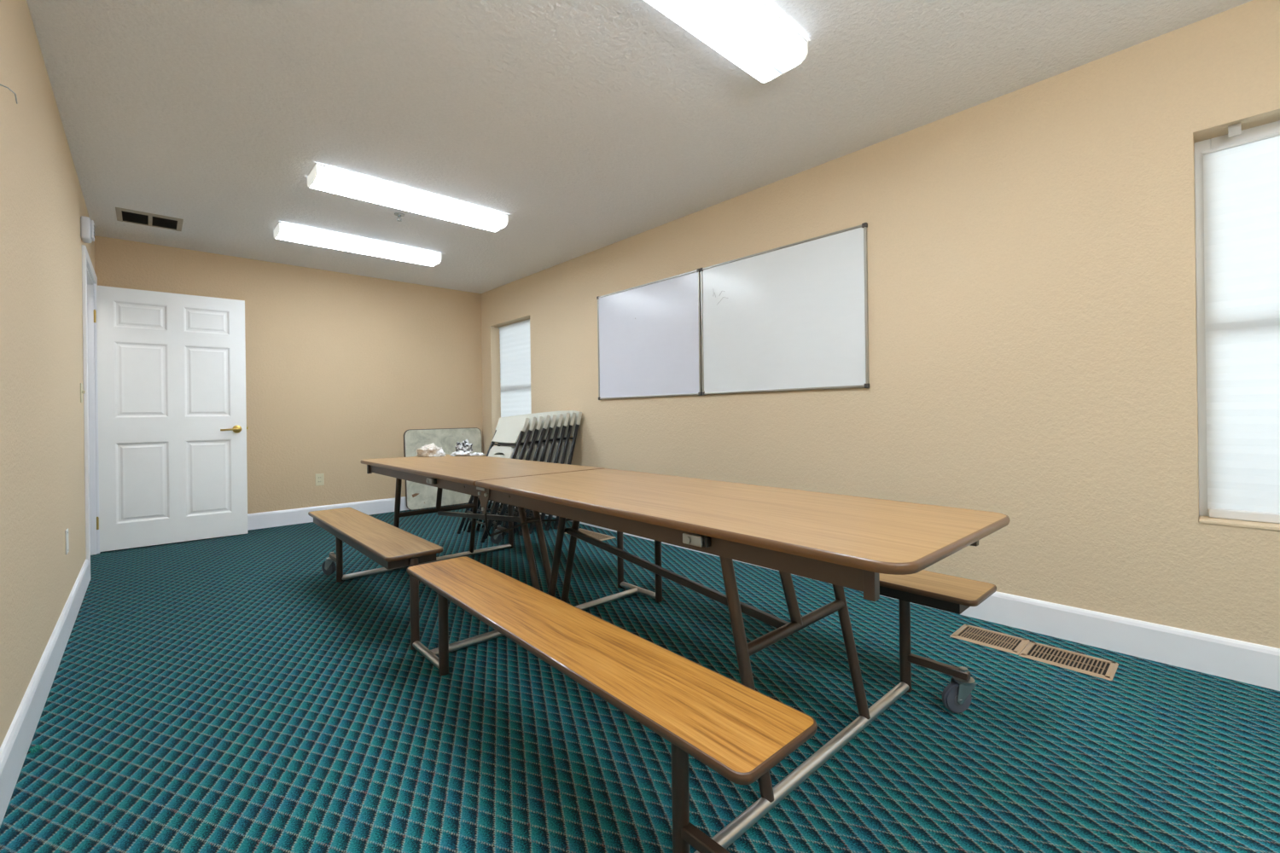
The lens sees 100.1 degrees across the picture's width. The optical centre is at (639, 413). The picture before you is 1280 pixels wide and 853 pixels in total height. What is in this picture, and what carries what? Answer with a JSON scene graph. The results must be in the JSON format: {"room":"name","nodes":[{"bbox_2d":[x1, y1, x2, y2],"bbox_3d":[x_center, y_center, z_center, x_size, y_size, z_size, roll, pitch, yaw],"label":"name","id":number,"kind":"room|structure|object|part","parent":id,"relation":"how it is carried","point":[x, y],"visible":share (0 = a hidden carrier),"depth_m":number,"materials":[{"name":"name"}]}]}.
{"room":"classroom","nodes":[
{"label":"classroom","id":0,"kind":"room"},
{"bbox_2d":[0,0,95,747],"bbox_3d":[-1.769,-0.204,1.367,0.160,2.471,7.923,-1,0,-43],"label":"wall","id":1,"kind":"structure","parent":0,"point":[43,205],"depth_m":1.91,"materials":[{"name":"beige paint"}]},
{"bbox_2d":[0,84,17,104],"bbox_3d":[-1.827,-0.929,1.558,0.014,0.016,0.132,-1,0,-36],"label":"stub","id":2,"kind":"object","parent":1,"relation":"attached to","point":[0,84],"visible":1,"depth_m":1.56,"materials":[{"name":"metal"}]},
{"bbox_2d":[0,559,89,826],"bbox_3d":[-1.689,0.958,1.427,0.016,0.146,7.571,-1,0,-43],"label":"baseboard","id":3,"kind":"structure","parent":1,"relation":"attached to","point":[14,747],"depth_m":1.77,"materials":[{"name":"white paint"}]},
{"bbox_2d":[64,528,69,554],"bbox_3d":[-2.761,0.615,2.583,0.007,0.116,0.072,-1,0,-43],"label":"wall plate","id":4,"kind":"object","parent":1,"relation":"attached to","point":[66,530],"visible":1,"depth_m":2.56,"materials":[{"name":"plastic"}]},
{"bbox_2d":[80,383,85,402],"bbox_3d":[-3.345,-0.125,3.217,0.018,0.116,0.072,-1,0,-43],"label":"wall switch","id":5,"kind":"object","parent":1,"relation":"attached to","point":[82,392],"visible":1,"depth_m":3.19,"materials":[{"name":"beige plastic"}]},
{"bbox_3d":[-3.349,-0.125,3.213,0.006,0.116,0.072,-1,0,-43],"label":"plate","id":6,"kind":"part","parent":5,"relation":"part of","materials":[{"name":"beige plastic"}]},
{"bbox_2d":[80,215,94,243],"bbox_3d":[-3.458,-1.151,3.356,0.060,0.140,0.124,-1,0,-43],"label":"alarm box","id":7,"kind":"object","parent":1,"relation":"attached to","point":[87,226],"visible":1,"depth_m":3.31,"materials":[{"name":"white plastic"}]},
{"bbox_2d":[81,244,100,581],"bbox_3d":[-3.877,0.004,3.680,0.178,2.112,1.029,-1,0,-43],"label":"door frame","id":8,"kind":"structure","parent":1,"relation":"attached to","point":[86,261],"depth_m":4.03,"materials":[{"name":"white paint"}]},
{"bbox_2d":[93,285,248,552],"bbox_3d":[-3.794,0.033,4.374,0.961,2.028,0.156,-1,0,-40],"label":"door","id":9,"kind":"structure","parent":1,"relation":"in","point":[172,427],"depth_m":4.34,"materials":[{"name":"white paint"}]},
{"bbox_3d":[-3.954,-0.773,4.247,0.309,0.203,0.035,-1,0,-40],"label":"panel","id":10,"kind":"part","parent":9,"relation":"part of","materials":[{"name":"white paint"}]},
{"bbox_3d":[-3.947,-0.266,4.247,0.309,0.587,0.035,-1,0,-40],"label":"panel","id":11,"kind":"part","parent":9,"relation":"part of","materials":[{"name":"white paint"}]},
{"bbox_3d":[-3.937,0.537,4.247,0.309,0.623,0.035,-1,0,-40],"label":"panel","id":12,"kind":"part","parent":9,"relation":"part of","materials":[{"name":"white paint"}]},
{"bbox_3d":[-3.644,-0.777,4.511,0.298,0.203,0.035,-1,0,-40],"label":"panel","id":13,"kind":"part","parent":9,"relation":"part of","materials":[{"name":"white paint"}]},
{"bbox_3d":[-3.638,-0.270,4.511,0.298,0.587,0.035,-1,0,-40],"label":"panel","id":14,"kind":"part","parent":9,"relation":"part of","materials":[{"name":"white paint"}]},
{"bbox_3d":[-3.627,0.533,4.511,0.298,0.623,0.035,-1,0,-40],"label":"panel","id":15,"kind":"part","parent":9,"relation":"part of","materials":[{"name":"white paint"}]},
{"bbox_3d":[-3.487,0.133,4.572,0.149,0.066,0.060,-1,0,-40],"label":"handle","id":16,"kind":"part","parent":9,"relation":"part of","materials":[{"name":"gold metal"}]},
{"bbox_2d":[94,235,482,513],"bbox_3d":[-3.138,-0.186,5.379,3.248,2.471,0.160,-1,0,-43],"label":"wall","id":17,"kind":"structure","parent":0,"point":[339,366],"depth_m":5.32,"materials":[{"name":"beige paint"}]},
{"bbox_2d":[315,473,324,486],"bbox_3d":[-3.139,0.645,5.253,0.072,0.116,0.010,-1,0,-43],"label":"wall outlet","id":18,"kind":"object","parent":17,"relation":"attached to","point":[319,477],"visible":1,"depth_m":5.25,"materials":[{"name":"beige plastic"}]},
{"bbox_2d":[247,496,409,530],"bbox_3d":[-3.063,0.976,5.314,3.248,0.146,0.016,-1,0,-43],"label":"baseboard","id":19,"kind":"structure","parent":17,"relation":"attached to","point":[280,518],"depth_m":5.15,"materials":[{"name":"white paint"}]},
{"bbox_2d":[26,0,1252,293],"bbox_3d":[-0.531,-1.516,2.519,3.568,0.120,7.923,-1,0,-43],"label":"ceiling","id":20,"kind":"structure","parent":0,"point":[592,125],"depth_m":2.50,"materials":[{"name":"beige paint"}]},
{"bbox_2d":[115,207,183,231],"bbox_3d":[-3.572,-1.410,3.909,0.356,0.011,0.336,-1,0,-43],"label":"ceiling vent","id":21,"kind":"object","parent":20,"relation":"in","point":[123,215],"visible":1,"depth_m":3.89,"materials":[{"name":"beige metal"}]},
{"bbox_3d":[-3.631,-1.408,3.856,0.137,0.009,0.243,-1,0,-43],"label":"louvre panel","id":22,"kind":"part","parent":21,"relation":"part of","materials":[{"name":"black metal"}]},
{"bbox_3d":[-3.514,-1.410,3.963,0.137,0.009,0.243,-1,0,-43],"label":"louvre panel","id":23,"kind":"part","parent":21,"relation":"part of","materials":[{"name":"black metal"}]},
{"bbox_2d":[273,221,442,267],"bbox_3d":[-2.302,-1.391,4.467,1.220,0.082,0.226,-1,0,-43],"label":"ceiling light","id":24,"kind":"object","parent":20,"relation":"attached to","point":[285,231],"visible":1,"depth_m":4.35,"materials":[{"name":"plastic"}]},
{"bbox_2d":[394,212,404,221],"bbox_3d":[-1.734,-1.415,3.863,0.068,0.050,0.068,-1,0,-43],"label":"sprinkler head","id":25,"kind":"object","parent":20,"relation":"attached to","point":[398,214],"visible":1,"depth_m":3.85},
{"bbox_2d":[307,162,508,232],"bbox_3d":[-1.482,-1.402,3.563,1.220,0.082,0.226,-1,0,-43],"label":"ceiling light","id":26,"kind":"object","parent":20,"relation":"attached to","point":[322,177],"visible":1,"depth_m":3.43,"materials":[{"name":"plastic"}]},
{"bbox_2d":[644,0,807,83],"bbox_3d":[0.133,-1.423,1.779,1.220,0.082,0.226,-1,0,-43],"label":"ceiling light","id":27,"kind":"object","parent":20,"relation":"attached to","point":[749,34],"visible":1,"depth_m":1.96,"materials":[{"name":"white plastic"}]},
{"bbox_2d":[0,501,1279,852],"bbox_3d":[-0.497,1.075,2.519,3.568,0.120,7.923,-1,0,-43],"label":"floor","id":28,"kind":"structure","parent":0,"point":[228,694],"depth_m":1.69,"materials":[{"name":"carpet"}]},
{"bbox_2d":[28,744,42,753],"bbox_3d":[-1.851,1.027,1.642,0.030,0.012,0.042,-1,0,-43],"label":"tuft","id":29,"kind":"object","parent":28,"relation":"on","point":[32,749],"visible":1,"depth_m":1.64,"materials":[{"name":"teal carpet"}]},
{"bbox_2d":[403,427,482,510],"bbox_3d":[-2.193,0.599,6.038,0.886,0.868,0.090,-1,0,-43],"label":"table","id":30,"kind":"object","parent":28,"relation":"on","point":[418,496],"visible":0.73,"depth_m":5.93,"materials":[{"name":"laminate"}]},
{"bbox_2d":[456,416,529,542],"bbox_3d":[-1.254,0.528,4.574,0.453,1.003,0.472,-1,0,-43],"label":"folding chair","id":31,"kind":"object","parent":28,"relation":"on","point":[509,429],"visible":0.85,"depth_m":4.62,"materials":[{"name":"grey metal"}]},
{"bbox_3d":[-1.408,0.655,4.706,0.026,0.765,0.016,30,-20,-38],"label":"leg","id":32,"kind":"part","parent":31,"relation":"part of","materials":[{"name":"grey metal"}]},
{"bbox_3d":[-1.417,0.570,4.726,0.030,0.973,0.018,30,-20,-38],"label":"leg","id":33,"kind":"part","parent":31,"relation":"part of","materials":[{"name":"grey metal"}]},
{"bbox_3d":[-1.244,0.491,4.584,0.026,0.443,0.384,30,-20,-38],"label":"seat","id":34,"kind":"part","parent":31,"relation":"part of","materials":[{"name":"white plastic"}]},
{"bbox_3d":[-1.135,0.651,4.408,0.026,0.765,0.016,30,-20,-38],"label":"leg","id":35,"kind":"part","parent":31,"relation":"part of","materials":[{"name":"grey metal"}]},
{"bbox_3d":[-1.116,0.566,4.399,0.030,0.973,0.018,30,-20,-38],"label":"leg","id":36,"kind":"part","parent":31,"relation":"part of","materials":[{"name":"grey metal"}]},
{"bbox_3d":[-1.136,0.141,4.687,0.048,0.245,0.470,30,-20,-38],"label":"backrest","id":37,"kind":"part","parent":31,"relation":"part of","materials":[{"name":"white plastic"}]},
{"bbox_2d":[466,415,536,541],"bbox_3d":[-1.196,0.523,4.625,0.436,1.010,0.472,-1,0,-43],"label":"folding chair","id":38,"kind":"object","parent":28,"relation":"on","point":[520,456],"visible":0.31,"depth_m":4.55,"materials":[{"name":"white plastic"}]},
{"bbox_3d":[-1.357,0.566,4.777,0.030,0.973,0.018,29,-19,-39],"label":"leg","id":39,"kind":"part","parent":38,"relation":"part of","materials":[{"name":"grey metal"}]},
{"bbox_3d":[-1.186,0.486,4.635,0.026,0.443,0.384,29,-19,-39],"label":"seat","id":40,"kind":"part","parent":38,"relation":"part of","materials":[{"name":"white plastic"}]},
{"bbox_3d":[-1.057,0.562,4.450,0.030,0.973,0.018,29,-19,-39],"label":"leg","id":41,"kind":"part","parent":38,"relation":"part of","materials":[{"name":"grey metal"}]},
{"bbox_3d":[-1.075,0.647,4.460,0.026,0.765,0.016,29,-19,-39],"label":"leg","id":42,"kind":"part","parent":38,"relation":"part of","materials":[{"name":"grey metal"}]},
{"bbox_3d":[-1.083,0.133,4.733,0.048,0.245,0.470,29,-19,-39],"label":"backrest","id":43,"kind":"part","parent":38,"relation":"part of","materials":[{"name":"white plastic"}]},
{"bbox_2d":[475,414,543,539],"bbox_3d":[-1.143,0.519,4.681,0.418,1.016,0.472,-1,0,-43],"label":"folding chair","id":44,"kind":"object","parent":28,"relation":"on","point":[538,421],"visible":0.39,"depth_m":4.61,"materials":[{"name":"white plastic"}]},
{"bbox_3d":[-1.304,0.562,4.835,0.030,0.973,0.018,27,-19,-39],"label":"leg","id":45,"kind":"part","parent":44,"relation":"part of","materials":[{"name":"grey metal"}]},
{"bbox_3d":[-1.293,0.647,4.816,0.026,0.765,0.016,27,-19,-39],"label":"leg","id":46,"kind":"part","parent":44,"relation":"part of","materials":[{"name":"grey metal"}]},
{"bbox_3d":[-1.004,0.558,4.507,0.030,0.973,0.018,27,-19,-39],"label":"leg","id":47,"kind":"part","parent":44,"relation":"part of","materials":[{"name":"grey metal"}]},
{"bbox_3d":[-1.133,0.482,4.691,0.026,0.443,0.384,27,-19,-39],"label":"seat","id":48,"kind":"part","parent":44,"relation":"part of","materials":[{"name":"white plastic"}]},
{"bbox_3d":[-1.035,0.127,4.786,0.048,0.245,0.470,27,-19,-39],"label":"backrest","id":49,"kind":"part","parent":44,"relation":"part of","materials":[{"name":"white plastic"}]},
{"bbox_2d":[484,413,550,535],"bbox_3d":[-1.081,0.515,4.729,0.401,1.023,0.472,-1,0,-43],"label":"folding chair","id":50,"kind":"object","parent":28,"relation":"on","point":[536,450],"visible":0.27,"depth_m":4.64,"materials":[{"name":"white plastic"}]},
{"bbox_3d":[-0.942,0.554,4.555,0.030,0.973,0.018,26,-18,-39],"label":"leg","id":51,"kind":"part","parent":50,"relation":"part of","materials":[{"name":"grey metal"}]},
{"bbox_3d":[-1.072,0.478,4.738,0.026,0.443,0.384,26,-18,-39],"label":"seat","id":52,"kind":"part","parent":50,"relation":"part of","materials":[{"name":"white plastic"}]},
{"bbox_3d":[-0.978,0.120,4.828,0.048,0.245,0.470,26,-18,-39],"label":"backrest","id":53,"kind":"part","parent":50,"relation":"part of","materials":[{"name":"white plastic"}]},
{"bbox_2d":[493,413,557,535],"bbox_3d":[-1.028,0.511,4.785,0.384,1.029,0.472,-1,0,-43],"label":"folding chair","id":54,"kind":"object","parent":28,"relation":"on","point":[550,426],"visible":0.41,"depth_m":4.69,"materials":[{"name":"white plastic"}]},
{"bbox_3d":[-0.888,0.550,4.612,0.030,0.973,0.018,25,-17,-40],"label":"leg","id":55,"kind":"part","parent":54,"relation":"part of","materials":[{"name":"grey metal"}]},
{"bbox_3d":[-1.019,0.473,4.793,0.026,0.443,0.384,25,-17,-40],"label":"seat","id":56,"kind":"part","parent":54,"relation":"part of","materials":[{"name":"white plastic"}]},
{"bbox_3d":[-0.930,0.113,4.880,0.048,0.245,0.470,25,-17,-40],"label":"backrest","id":57,"kind":"part","parent":54,"relation":"part of","materials":[{"name":"white plastic"}]},
{"bbox_2d":[502,412,563,534],"bbox_3d":[-0.970,0.507,4.836,0.367,1.035,0.472,-1,0,-43],"label":"folding chair","id":58,"kind":"object","parent":28,"relation":"on","point":[550,448],"visible":0.27,"depth_m":4.74,"materials":[{"name":"white plastic"}]},
{"bbox_3d":[-0.829,0.547,4.663,0.030,0.973,0.018,24,-16,-40],"label":"leg","id":59,"kind":"part","parent":58,"relation":"part of","materials":[{"name":"grey metal"}]},
{"bbox_3d":[-0.962,0.469,4.844,0.026,0.443,0.384,24,-16,-40],"label":"seat","id":60,"kind":"part","parent":58,"relation":"part of","materials":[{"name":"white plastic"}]},
{"bbox_3d":[-0.877,0.107,4.926,0.048,0.245,0.470,24,-16,-40],"label":"backrest","id":61,"kind":"part","parent":58,"relation":"part of","materials":[{"name":"white plastic"}]},
{"bbox_2d":[513,412,570,526],"bbox_3d":[-0.910,0.504,4.886,0.349,1.040,0.472,-1,0,-43],"label":"folding chair","id":62,"kind":"object","parent":28,"relation":"on","point":[557,449],"visible":0.21,"depth_m":4.79,"materials":[{"name":"white plastic"}]},
{"bbox_3d":[-0.769,0.543,4.713,0.030,0.973,0.018,22,-15,-40],"label":"leg","id":63,"kind":"part","parent":62,"relation":"part of","materials":[{"name":"grey metal"}]},
{"bbox_3d":[-0.903,0.466,4.893,0.026,0.443,0.384,22,-15,-40],"label":"seat","id":64,"kind":"part","parent":62,"relation":"part of","materials":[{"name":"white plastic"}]},
{"bbox_3d":[-0.823,0.101,4.971,0.048,0.245,0.470,22,-15,-40],"label":"backrest","id":65,"kind":"part","parent":62,"relation":"part of","materials":[{"name":"white plastic"}]},
{"bbox_3d":[-0.766,0.471,4.753,0.038,0.393,0.008,22,-15,-40],"label":"seat rail","id":66,"kind":"part","parent":62,"relation":"part of","materials":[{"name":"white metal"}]},
{"bbox_2d":[518,411,575,530],"bbox_3d":[-0.857,0.500,4.942,0.332,1.046,0.472,-1,0,-43],"label":"folding chair","id":67,"kind":"object","parent":28,"relation":"on","point":[567,433],"visible":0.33,"depth_m":4.83,"materials":[{"name":"white plastic"}]},
{"bbox_3d":[-0.716,0.540,4.770,0.030,0.973,0.018,21,-15,-40],"label":"leg","id":68,"kind":"part","parent":67,"relation":"part of","materials":[{"name":"grey metal"}]},
{"bbox_3d":[-0.850,0.462,4.949,0.026,0.443,0.384,21,-15,-40],"label":"seat","id":69,"kind":"part","parent":67,"relation":"part of","materials":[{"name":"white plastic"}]},
{"bbox_3d":[-0.713,0.467,4.809,0.038,0.393,0.008,21,-15,-40],"label":"seat rail","id":70,"kind":"part","parent":67,"relation":"part of","materials":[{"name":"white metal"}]},
{"bbox_3d":[-0.774,0.096,5.022,0.048,0.245,0.470,21,-15,-40],"label":"backrest","id":71,"kind":"part","parent":67,"relation":"part of","materials":[{"name":"white plastic"}]},
{"bbox_2d":[528,410,581,529],"bbox_3d":[-0.796,0.497,4.990,0.314,1.050,0.472,-1,0,-43],"label":"folding chair","id":72,"kind":"object","parent":28,"relation":"on","point":[570,450],"visible":0.26,"depth_m":4.88,"materials":[{"name":"white plastic"}]},
{"bbox_3d":[-0.654,0.537,4.818,0.030,0.973,0.018,20,-14,-41],"label":"leg","id":73,"kind":"part","parent":72,"relation":"part of","materials":[{"name":"grey metal"}]},
{"bbox_3d":[-0.790,0.459,4.996,0.026,0.443,0.384,20,-14,-41],"label":"seat","id":74,"kind":"part","parent":72,"relation":"part of","materials":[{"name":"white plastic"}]},
{"bbox_3d":[-0.652,0.464,4.856,0.038,0.393,0.008,20,-14,-41],"label":"seat rail","id":75,"kind":"part","parent":72,"relation":"part of","materials":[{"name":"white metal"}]},
{"bbox_3d":[-0.719,0.091,5.066,0.048,0.245,0.470,20,-14,-41],"label":"backrest","id":76,"kind":"part","parent":72,"relation":"part of","materials":[{"name":"white plastic"}]},
{"bbox_2d":[564,528,615,541],"bbox_3d":[-0.433,1.011,4.484,0.200,0.006,0.490,-1,0,-43],"label":"bench","id":77,"kind":"object","parent":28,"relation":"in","point":[600,537],"visible":0.53,"depth_m":4.46,"materials":[{"name":"brown wood"}]},
{"bbox_2d":[308,454,1010,852],"bbox_3d":[-0.450,0.653,2.610,1.413,0.721,3.667,-1,0,-42],"label":"table","id":78,"kind":"object","parent":28,"relation":"on","point":[875,548],"visible":0.98,"depth_m":1.56,"materials":[{"name":"brown wood"}]},
{"bbox_3d":[-1.916,0.909,3.369,0.026,0.026,0.205,-1,0,-42],"label":"caster arm","id":79,"kind":"part","parent":78,"relation":"part of"},
{"bbox_3d":[-1.848,0.837,3.293,0.036,0.385,0.037,-1,0,-42],"label":"bench leg","id":80,"kind":"part","parent":78,"relation":"part of","materials":[{"name":"brown metal"}]},
{"bbox_3d":[-1.484,0.617,2.886,0.234,0.024,1.567,-1,0,-42],"label":"bench seat","id":81,"kind":"part","parent":78,"relation":"part of","materials":[{"name":"brown wood"}]},
{"bbox_3d":[-1.568,0.674,3.453,0.033,0.664,0.172,-1,0,-42],"label":"frame leg","id":82,"kind":"part","parent":78,"relation":"part of","materials":[{"name":"black metal"}]},
{"bbox_3d":[-0.980,0.822,2.330,0.036,0.392,0.037,-1,0,-42],"label":"bench leg","id":83,"kind":"part","parent":78,"relation":"part of","materials":[{"name":"brown metal"}]},
{"bbox_3d":[-1.274,0.363,3.066,0.039,0.060,1.715,-1,0,-42],"label":"apron rail","id":84,"kind":"part","parent":78,"relation":"part of","materials":[{"name":"brown wood"}]},
{"bbox_3d":[-1.413,1.006,3.683,1.166,0.033,0.032,-1,0,-42],"label":"floor rail","id":85,"kind":"part","parent":78,"relation":"part of","materials":[{"name":"silver metal"}]},
{"bbox_2d":[415,442,445,456],"bbox_3d":[-1.537,0.264,3.969,0.224,0.096,0.151,-1,0,-1],"label":"plastic bag","id":86,"kind":"object","parent":78,"relation":"on","point":[432,450],"visible":1,"depth_m":3.92,"materials":[{"name":"white plastic"}]},
{"bbox_3d":[-1.341,0.497,3.596,0.033,0.318,0.118,-1,0,-42],"label":"leg","id":87,"kind":"part","parent":78,"relation":"part of","materials":[{"name":"black metal"}]},
{"bbox_3d":[-0.768,0.816,2.095,0.036,0.397,0.037,-1,0,-42],"label":"bench leg","id":88,"kind":"part","parent":78,"relation":"part of","materials":[{"name":"brown metal"}]},
{"bbox_2d":[449,439,484,456],"bbox_3d":[-1.282,0.250,3.969,0.251,0.119,0.156,-1,0,-1],"label":"cloth bundle","id":89,"kind":"object","parent":78,"relation":"on","point":[463,449],"visible":1,"depth_m":3.96,"materials":[{"name":"white fabric"}]},
{"bbox_3d":[-1.173,0.669,3.809,0.033,0.664,0.172,-1,0,-42],"label":"frame leg","id":90,"kind":"part","parent":78,"relation":"part of","materials":[{"name":"black metal"}]},
{"bbox_3d":[-0.696,0.386,2.391,0.004,0.116,0.110,-1,0,-42],"label":"hinge plate","id":91,"kind":"part","parent":78,"relation":"part of","materials":[{"name":"brown metal"}]},
{"bbox_3d":[-1.050,0.898,4.150,0.026,0.026,0.205,-1,0,-42],"label":"caster arm","id":92,"kind":"part","parent":78,"relation":"part of"},
{"bbox_3d":[-0.647,0.496,2.540,0.043,0.143,0.312,-1,0,23],"label":"link rod","id":93,"kind":"part","parent":78,"relation":"part of","materials":[{"name":"metal"}]},
{"bbox_3d":[-0.982,0.825,4.074,0.036,0.385,0.037,-1,0,-42],"label":"bench leg","id":94,"kind":"part","parent":78,"relation":"part of","materials":[{"name":"brown metal"}]},
{"bbox_3d":[-0.555,0.659,2.668,0.033,0.676,0.274,-1,0,-42],"label":"leg","id":95,"kind":"part","parent":78,"relation":"part of","materials":[{"name":"brown metal"}]},
{"bbox_3d":[-0.445,0.994,2.610,1.166,0.033,0.032,-1,0,-42],"label":"floor rail","id":96,"kind":"part","parent":78,"relation":"part of","materials":[{"name":"silver metal"}]},
{"bbox_3d":[-0.496,0.658,2.721,0.033,0.676,0.274,-1,0,-42],"label":"leg","id":97,"kind":"part","parent":78,"relation":"part of","materials":[{"name":"brown metal"}]},
{"bbox_3d":[-0.362,0.492,2.797,0.312,0.143,0.043,-1,0,-17],"label":"link rod","id":98,"kind":"part","parent":78,"relation":"part of","materials":[{"name":"metal"}]},
{"bbox_3d":[-0.382,0.656,2.476,0.033,0.674,0.212,-1,0,-42],"label":"leg","id":99,"kind":"part","parent":78,"relation":"part of","materials":[{"name":"brown metal"}]},
{"bbox_3d":[-0.323,0.656,2.529,0.033,0.674,0.212,-1,0,-42],"label":"leg","id":100,"kind":"part","parent":78,"relation":"part of","materials":[{"name":"brown metal"}]},
{"bbox_3d":[-0.277,0.599,1.546,0.234,0.033,1.593,-1,0,-42],"label":"bench seat","id":101,"kind":"part","parent":78,"relation":"part of","materials":[{"name":"brown wood"}]},
{"bbox_3d":[-0.114,0.812,3.110,0.036,0.388,0.037,-1,0,-42],"label":"bench leg","id":102,"kind":"part","parent":78,"relation":"part of","materials":[{"name":"brown metal"}]},
{"bbox_3d":[0.098,0.811,2.876,0.036,0.386,0.037,-1,0,-42],"label":"bench leg","id":103,"kind":"part","parent":78,"relation":"part of","materials":[{"name":"brown metal"}]},
{"bbox_3d":[-0.086,0.347,1.747,0.039,0.059,1.715,-1,0,-42],"label":"apron rail","id":104,"kind":"part","parent":78,"relation":"part of","materials":[{"name":"brown metal"}]},
{"bbox_3d":[0.087,0.812,1.146,0.036,0.384,0.037,-1,0,-42],"label":"bench leg","id":105,"kind":"part","parent":78,"relation":"part of","materials":[{"name":"brown metal"}]},
{"bbox_3d":[0.156,0.882,1.070,0.026,0.026,0.205,-1,0,-42],"label":"caster arm","id":106,"kind":"part","parent":78,"relation":"part of"},
{"bbox_3d":[0.273,0.649,1.411,0.033,0.665,0.172,-1,0,-42],"label":"frame leg","id":107,"kind":"part","parent":78,"relation":"part of","materials":[{"name":"brown metal"}]},
{"bbox_3d":[0.437,0.473,1.624,0.033,0.319,0.118,-1,0,-42],"label":"leg","id":108,"kind":"part","parent":78,"relation":"part of","materials":[{"name":"brown metal"}]},
{"bbox_3d":[0.522,0.981,1.537,1.166,0.033,0.032,-1,0,-42],"label":"floor rail","id":109,"kind":"part","parent":78,"relation":"part of","materials":[{"name":"silver metal"}]},
{"bbox_3d":[0.668,0.644,1.767,0.033,0.665,0.172,-1,0,-42],"label":"frame leg","id":110,"kind":"part","parent":78,"relation":"part of","materials":[{"name":"brown metal"}]},
{"bbox_3d":[0.953,0.801,1.927,0.036,0.383,0.037,-1,0,-42],"label":"bench leg","id":111,"kind":"part","parent":78,"relation":"part of","materials":[{"name":"brown metal"}]},
{"bbox_3d":[0.588,0.593,2.328,0.234,0.020,1.590,-1,0,-42],"label":"bench seat","id":112,"kind":"part","parent":78,"relation":"part of","materials":[{"name":"brown wood"}]},
{"bbox_3d":[1.022,0.871,1.851,0.026,0.026,0.205,-1,0,-42],"label":"caster arm","id":113,"kind":"part","parent":78,"relation":"part of"},
{"bbox_2d":[949,623,1029,655],"bbox_3d":[1.535,0.986,2.355,0.198,0.006,0.256,-1,0,-43],"label":"floor vent","id":114,"kind":"object","parent":28,"relation":"in","point":[1005,642],"visible":1,"depth_m":2.35,"materials":[{"name":"beige metal"}]},
{"bbox_2d":[1018,641,1118,680],"bbox_3d":[1.714,0.983,2.147,0.195,0.006,0.289,-1,0,-43],"label":"floor vent","id":115,"kind":"object","parent":28,"relation":"in","point":[1097,667],"visible":1,"depth_m":2.14,"materials":[{"name":"beige metal"}]},
{"bbox_2d":[481,0,1279,648],"bbox_3d":[0.741,-0.237,3.671,0.160,2.471,7.923,-1,0,-43],"label":"wall","id":116,"kind":"structure","parent":0,"point":[1032,281],"depth_m":2.46,"materials":[{"name":"beige paint"}]},
{"bbox_2d":[498,319,531,417],"bbox_3d":[-1.365,-0.283,5.981,0.032,1.464,0.841,-1,0,-43],"label":"window shade","id":117,"kind":"object","parent":116,"relation":"attached to","point":[514,340],"visible":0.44,"depth_m":6.02,"materials":[{"name":"fabric"}]},
{"bbox_3d":[-1.372,-1.010,5.984,0.024,0.010,0.841,-1,0,-43],"label":"head rail","id":118,"kind":"part","parent":117,"relation":"part of","materials":[{"name":"plastic"}]},
{"bbox_2d":[596,268,702,400],"bbox_3d":[0.035,-0.584,4.299,0.024,0.914,1.197,-1,0,-43],"label":"whiteboard","id":119,"kind":"object","parent":116,"relation":"attached to","point":[649,334],"visible":1,"depth_m":4.23,"materials":[{"name":"plastic"}]},
{"bbox_2d":[699,222,869,395],"bbox_3d":[0.852,-0.595,3.409,0.024,0.914,1.212,-1,0,-43],"label":"whiteboard","id":120,"kind":"object","parent":116,"relation":"attached to","point":[794,317],"visible":1,"depth_m":3.32,"materials":[{"name":"plastic"}]},
{"bbox_2d":[488,500,1279,691],"bbox_3d":[0.692,0.927,3.611,0.016,0.146,7.571,-1,0,-43],"label":"baseboard","id":121,"kind":"structure","parent":116,"relation":"attached to","point":[1253,664],"depth_m":2.16,"materials":[{"name":"white paint"}]},
{"bbox_2d":[1193,120,1279,531],"bbox_3d":[2.475,-0.333,1.773,0.159,1.493,0.881,-1,0,-43],"label":"window","id":122,"kind":"structure","parent":116,"relation":"in","point":[1236,135],"depth_m":2.11,"materials":[{"name":"plastic"}]},
{"bbox_3d":[2.471,0.406,1.761,0.122,0.014,0.879,-1,0,-43],"label":"sill","id":123,"kind":"part","parent":122,"relation":"part of","materials":[{"name":"beige paint"}]},
{"bbox_2d":[1202,132,1279,523],"bbox_3d":[2.489,-0.313,1.779,0.032,1.422,0.847,-1,0,-43],"label":"window shade","id":124,"kind":"object","parent":122,"relation":"attached to","point":[1242,180],"visible":1,"depth_m":2.02,"materials":[{"name":"fabric"}]},
{"bbox_3d":[2.483,-1.019,1.782,0.024,0.010,0.847,-1,0,-43],"label":"head rail","id":125,"kind":"part","parent":124,"relation":"part of","materials":[{"name":"plastic"}]},
{"bbox_3d":[2.499,0.380,1.779,0.032,0.036,0.841,-1,0,-43],"label":"rail","id":126,"kind":"part","parent":124,"relation":"part of","materials":[{"name":"plastic"}]}
]}

